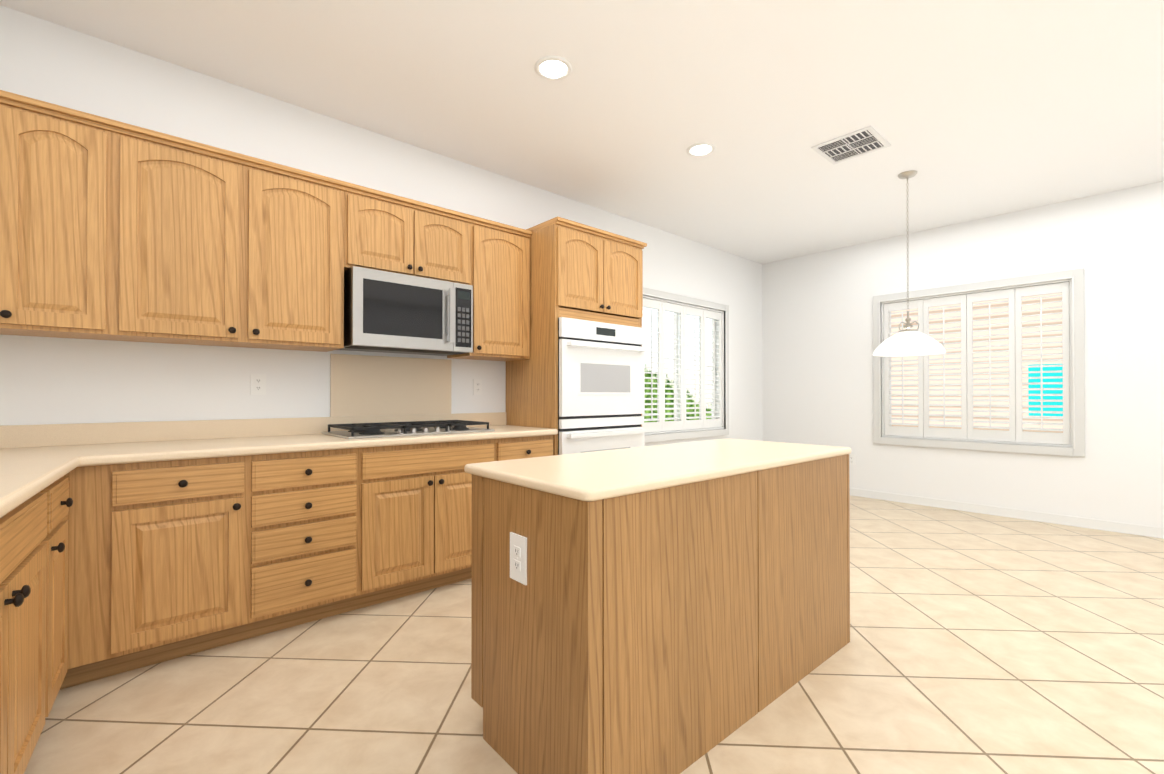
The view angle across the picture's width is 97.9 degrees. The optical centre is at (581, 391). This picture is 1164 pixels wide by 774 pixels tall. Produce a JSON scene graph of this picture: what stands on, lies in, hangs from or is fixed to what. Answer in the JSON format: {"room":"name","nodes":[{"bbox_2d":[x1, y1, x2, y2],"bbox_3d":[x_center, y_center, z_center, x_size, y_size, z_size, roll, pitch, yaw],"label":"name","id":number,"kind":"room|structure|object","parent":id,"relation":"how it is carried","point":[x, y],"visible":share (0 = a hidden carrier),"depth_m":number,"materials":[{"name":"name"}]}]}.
{"room":"kitchen","nodes":[
{"label":"kitchen","id":0,"kind":"room"},
{"bbox_2d":[0,5,761,445],"bbox_3d":[-0.313,-0.256,4.346,7.350,2.870,0.150,0,-1,-42],"label":"wall","id":1,"kind":"structure","parent":0,"point":[56,381],"depth_m":2.84,"materials":[{"name":"white paint"}]},
{"bbox_2d":[0,90,119,340],"bbox_3d":[-2.306,-0.720,2.227,0.365,0.936,0.348,0,-1,-42],"label":"upper cabinet","id":2,"kind":"object","parent":1,"relation":"attached to","point":[113,230],"depth_m":2.11,"materials":[{"name":"brown wood"}]},
{"bbox_2d":[116,122,347,351],"bbox_3d":[-1.812,-0.717,2.670,0.963,0.936,0.348,0,-1,-42],"label":"upper cabinet","id":3,"kind":"object","parent":1,"relation":"attached to","point":[215,246],"depth_m":2.49,"materials":[{"name":"brown wood"}]},
{"bbox_2d":[250,374,265,394],"bbox_3d":[-1.835,-0.042,2.874,0.075,0.120,0.008,0,-1,-42],"label":"electrical outlet","id":4,"kind":"object","parent":1,"relation":"attached to","point":[257,384],"visible":1,"depth_m":2.87,"materials":[{"name":"white plastic"}]},
{"bbox_2d":[348,182,475,289],"bbox_3d":[-1.155,-0.942,3.260,0.800,0.476,0.348,0,-1,-42],"label":"upper cabinet","id":5,"kind":"object","parent":1,"relation":"attached to","point":[388,232],"depth_m":3.11,"materials":[{"name":"brown wood"}]},
{"bbox_2d":[337,266,472,355],"bbox_3d":[-1.118,-0.477,3.215,0.754,0.444,0.457,0,-1,-42],"label":"over-the-range microwave","id":6,"kind":"object","parent":5,"relation":"attached to","point":[387,312],"visible":1,"depth_m":3.04,"materials":[{"name":"silver metal"}]},
{"bbox_2d":[473,379,481,394],"bbox_3d":[-0.785,-0.035,3.815,0.075,0.120,0.008,0,-1,-42],"label":"electrical outlet","id":7,"kind":"object","parent":1,"relation":"attached to","point":[477,386],"visible":1,"depth_m":3.81,"materials":[{"name":"white plastic"}]},
{"bbox_2d":[447,217,531,360],"bbox_3d":[-0.673,-0.709,3.691,0.496,0.936,0.348,0,-1,-42],"label":"upper cabinet","id":8,"kind":"object","parent":1,"relation":"attached to","point":[501,296],"depth_m":3.56,"materials":[{"name":"brown wood"}]},
{"bbox_2d":[642,287,728,442],"bbox_3d":[1.091,-0.262,5.574,1.670,1.550,0.174,0,-1,-42],"label":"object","id":9,"kind":"object","parent":1,"relation":"attached to","point":[680,425],"visible":0.81,"depth_m":5.60,"materials":[{"name":"white wood"}]},
{"bbox_2d":[0,0,1163,263],"bbox_3d":[2.022,-1.760,1.750,7.350,0.100,7.150,0,-1,-42],"label":"ceiling","id":10,"kind":"structure","parent":0,"point":[968,110],"depth_m":2.87,"materials":[{"name":"white paint"}]},
{"bbox_2d":[535,56,571,79],"bbox_3d":[-0.151,-1.699,2.669,0.196,0.008,0.196,0,-1,-42],"label":"recessed light","id":11,"kind":"object","parent":10,"relation":"in","point":[553,68],"visible":1,"depth_m":2.66,"materials":[{"name":"white"}]},
{"bbox_2d":[687,142,714,156],"bbox_3d":[0.832,-1.693,3.550,0.196,0.008,0.196,0,-1,-42],"label":"recessed light","id":12,"kind":"object","parent":10,"relation":"in","point":[701,149],"visible":1,"depth_m":3.54,"materials":[{"name":"white"}]},
{"bbox_2d":[811,125,890,164],"bbox_3d":[1.857,-1.692,3.501,0.380,0.009,0.380,0,-1,-42],"label":"ceiling vent","id":13,"kind":"object","parent":10,"relation":"in","point":[857,143],"visible":1,"depth_m":3.49,"materials":[{"name":"white metal"}]},
{"bbox_2d":[873,170,945,355],"bbox_3d":[2.532,-0.993,3.940,0.480,1.402,0.480,0,-1,-42],"label":"pendant light","id":14,"kind":"object","parent":10,"relation":"hanging from","point":[908,341],"visible":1,"depth_m":3.87,"materials":[{"name":"silver metal"}]},
{"bbox_2d":[24,495,1163,773],"bbox_3d":[2.022,1.210,1.729,7.350,0.100,7.150,0,-1,-42],"label":"floor","id":15,"kind":"structure","parent":0,"point":[978,643],"depth_m":2.00,"materials":[{"name":"tile"}]},
{"bbox_2d":[0,476,72,773],"bbox_3d":[-2.063,0.722,1.542,0.706,0.874,0.457,0,-1,-42],"label":"base cabinet","id":16,"kind":"object","parent":15,"relation":"on","point":[33,592],"visible":0.94,"depth_m":1.55,"materials":[{"name":"brown wood"}]},
{"bbox_2d":[0,426,87,517],"bbox_3d":[-1.373,0.279,0.788,0.724,0.282,2.370,0,-1,-42],"label":"countertop","id":17,"kind":"structure","parent":16,"relation":"on","point":[35,459],"depth_m":1.93,"materials":[{"name":"white stone"}]},
{"bbox_2d":[60,464,115,689],"bbox_3d":[-2.372,0.725,1.967,0.813,0.874,0.631,0,-1,-42],"label":"base cabinet","id":18,"kind":"object","parent":15,"relation":"on","point":[91,517],"depth_m":1.99,"materials":[{"name":"brown wood"}]},
{"bbox_2d":[116,455,251,673],"bbox_3d":[-1.900,0.728,2.390,0.455,0.874,0.631,0,-1,-42],"label":"base cabinet","id":19,"kind":"object","parent":15,"relation":"on","point":[170,560],"depth_m":2.16,"materials":[{"name":"brown wood"}]},
{"bbox_2d":[252,448,363,637],"bbox_3d":[-1.548,0.730,2.705,0.490,0.874,0.631,0,-1,-42],"label":"base cabinet","id":20,"kind":"object","parent":15,"relation":"on","point":[308,506],"depth_m":2.48,"materials":[{"name":"brown wood"}]},
{"bbox_2d":[364,439,499,606],"bbox_3d":[-1.057,0.733,3.146,0.830,0.874,0.631,0,-1,-42],"label":"base cabinet","id":21,"kind":"object","parent":15,"relation":"on","point":[418,497],"depth_m":2.86,"materials":[{"name":"brown wood"}]},
{"bbox_2d":[500,435,552,460],"bbox_3d":[-0.570,0.736,3.581,0.476,0.874,0.631,0,-1,-42],"label":"base cabinet","id":22,"kind":"object","parent":15,"relation":"on","point":[533,446],"depth_m":3.34,"materials":[{"name":"brown wood"}]},
{"bbox_2d":[1,354,557,465],"bbox_3d":[-1.526,0.027,2.715,3.064,0.530,0.654,0,-1,-42],"label":"countertop","id":23,"kind":"structure","parent":22,"relation":"on","point":[363,388],"depth_m":3.00,"materials":[{"name":"white stone"}]},
{"bbox_2d":[322,420,493,438],"bbox_3d":[-1.068,0.226,3.170,0.900,0.057,0.500,0,-1,-42],"label":"gas cooktop","id":24,"kind":"object","parent":23,"relation":"in","point":[376,430],"visible":1,"depth_m":3.03,"materials":[{"name":"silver metal"}]},
{"bbox_2d":[506,216,646,454],"bbox_3d":[-0.027,-0.017,4.048,0.940,2.387,0.670,0,-1,-42],"label":"tall cabinet","id":25,"kind":"object","parent":15,"relation":"on","point":[580,271],"visible":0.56,"depth_m":3.70,"materials":[{"name":"brown wood"}]},
{"bbox_2d":[558,317,645,454],"bbox_3d":[-0.006,0.162,4.001,0.860,1.350,0.669,0,-1,-42],"label":"double wall oven","id":26,"kind":"object","parent":25,"relation":"in","point":[601,386],"visible":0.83,"depth_m":3.74,"materials":[{"name":"white metal"}]},
{"bbox_2d":[465,454,849,773],"bbox_3d":[0.415,0.725,2.078,1.644,0.874,0.687,0,-1,-42],"label":"kitchen island","id":27,"kind":"object","parent":15,"relation":"on","point":[677,608],"depth_m":1.56,"materials":[{"name":"brown wood"}]},
{"bbox_2d":[464,438,850,505],"bbox_3d":[0.420,0.273,2.078,1.666,0.030,0.700,0,-1,-42],"label":"island countertop","id":28,"kind":"structure","parent":27,"relation":"on","point":[618,475],"depth_m":1.75,"materials":[{"name":"beige stone"}]},
{"bbox_2d":[762,181,1163,527],"bbox_3d":[4.754,-0.258,4.086,0.150,2.870,7.000,0,-1,-42],"label":"wall","id":29,"kind":"structure","parent":0,"point":[817,348],"depth_m":4.82,"materials":[{"name":"white paint"}]},
{"bbox_2d":[849,454,854,464],"bbox_3d":[3.093,0.779,5.813,0.008,0.120,0.075,0,-1,-42],"label":"electrical outlet","id":30,"kind":"object","parent":29,"relation":"attached to","point":[851,459],"visible":0.98,"depth_m":5.81,"materials":[{"name":"white plastic"}]},
{"bbox_2d":[873,268,1084,456],"bbox_3d":[3.850,-0.248,5.062,0.174,1.635,1.670,0,-1,-42],"label":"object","id":31,"kind":"object","parent":29,"relation":"attached to","point":[1069,440],"visible":0.9,"depth_m":4.89,"materials":[{"name":"white wood"}]},
{"bbox_2d":[850,488,1163,538],"bbox_3d":[4.643,1.135,4.075,0.016,0.085,6.827,0,-1,-42],"label":"baseboard","id":32,"kind":"structure","parent":29,"relation":"attached to","point":[1133,529],"depth_m":4.71,"materials":[{"name":"white wood"}]},
{"label":"outside","id":33,"kind":"structure","parent":0,"visible":0},
{"bbox_2d":[642,307,711,422],"bbox_3d":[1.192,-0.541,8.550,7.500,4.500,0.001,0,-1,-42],"label":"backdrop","id":34,"kind":"structure","parent":33,"point":[670,321],"depth_m":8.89,"materials":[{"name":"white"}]},
{"bbox_2d":[891,293,1062,432],"bbox_3d":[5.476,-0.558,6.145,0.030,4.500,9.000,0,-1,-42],"label":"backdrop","id":35,"kind":"structure","parent":33,"point":[1044,311],"depth_m":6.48,"materials":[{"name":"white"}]}
]}

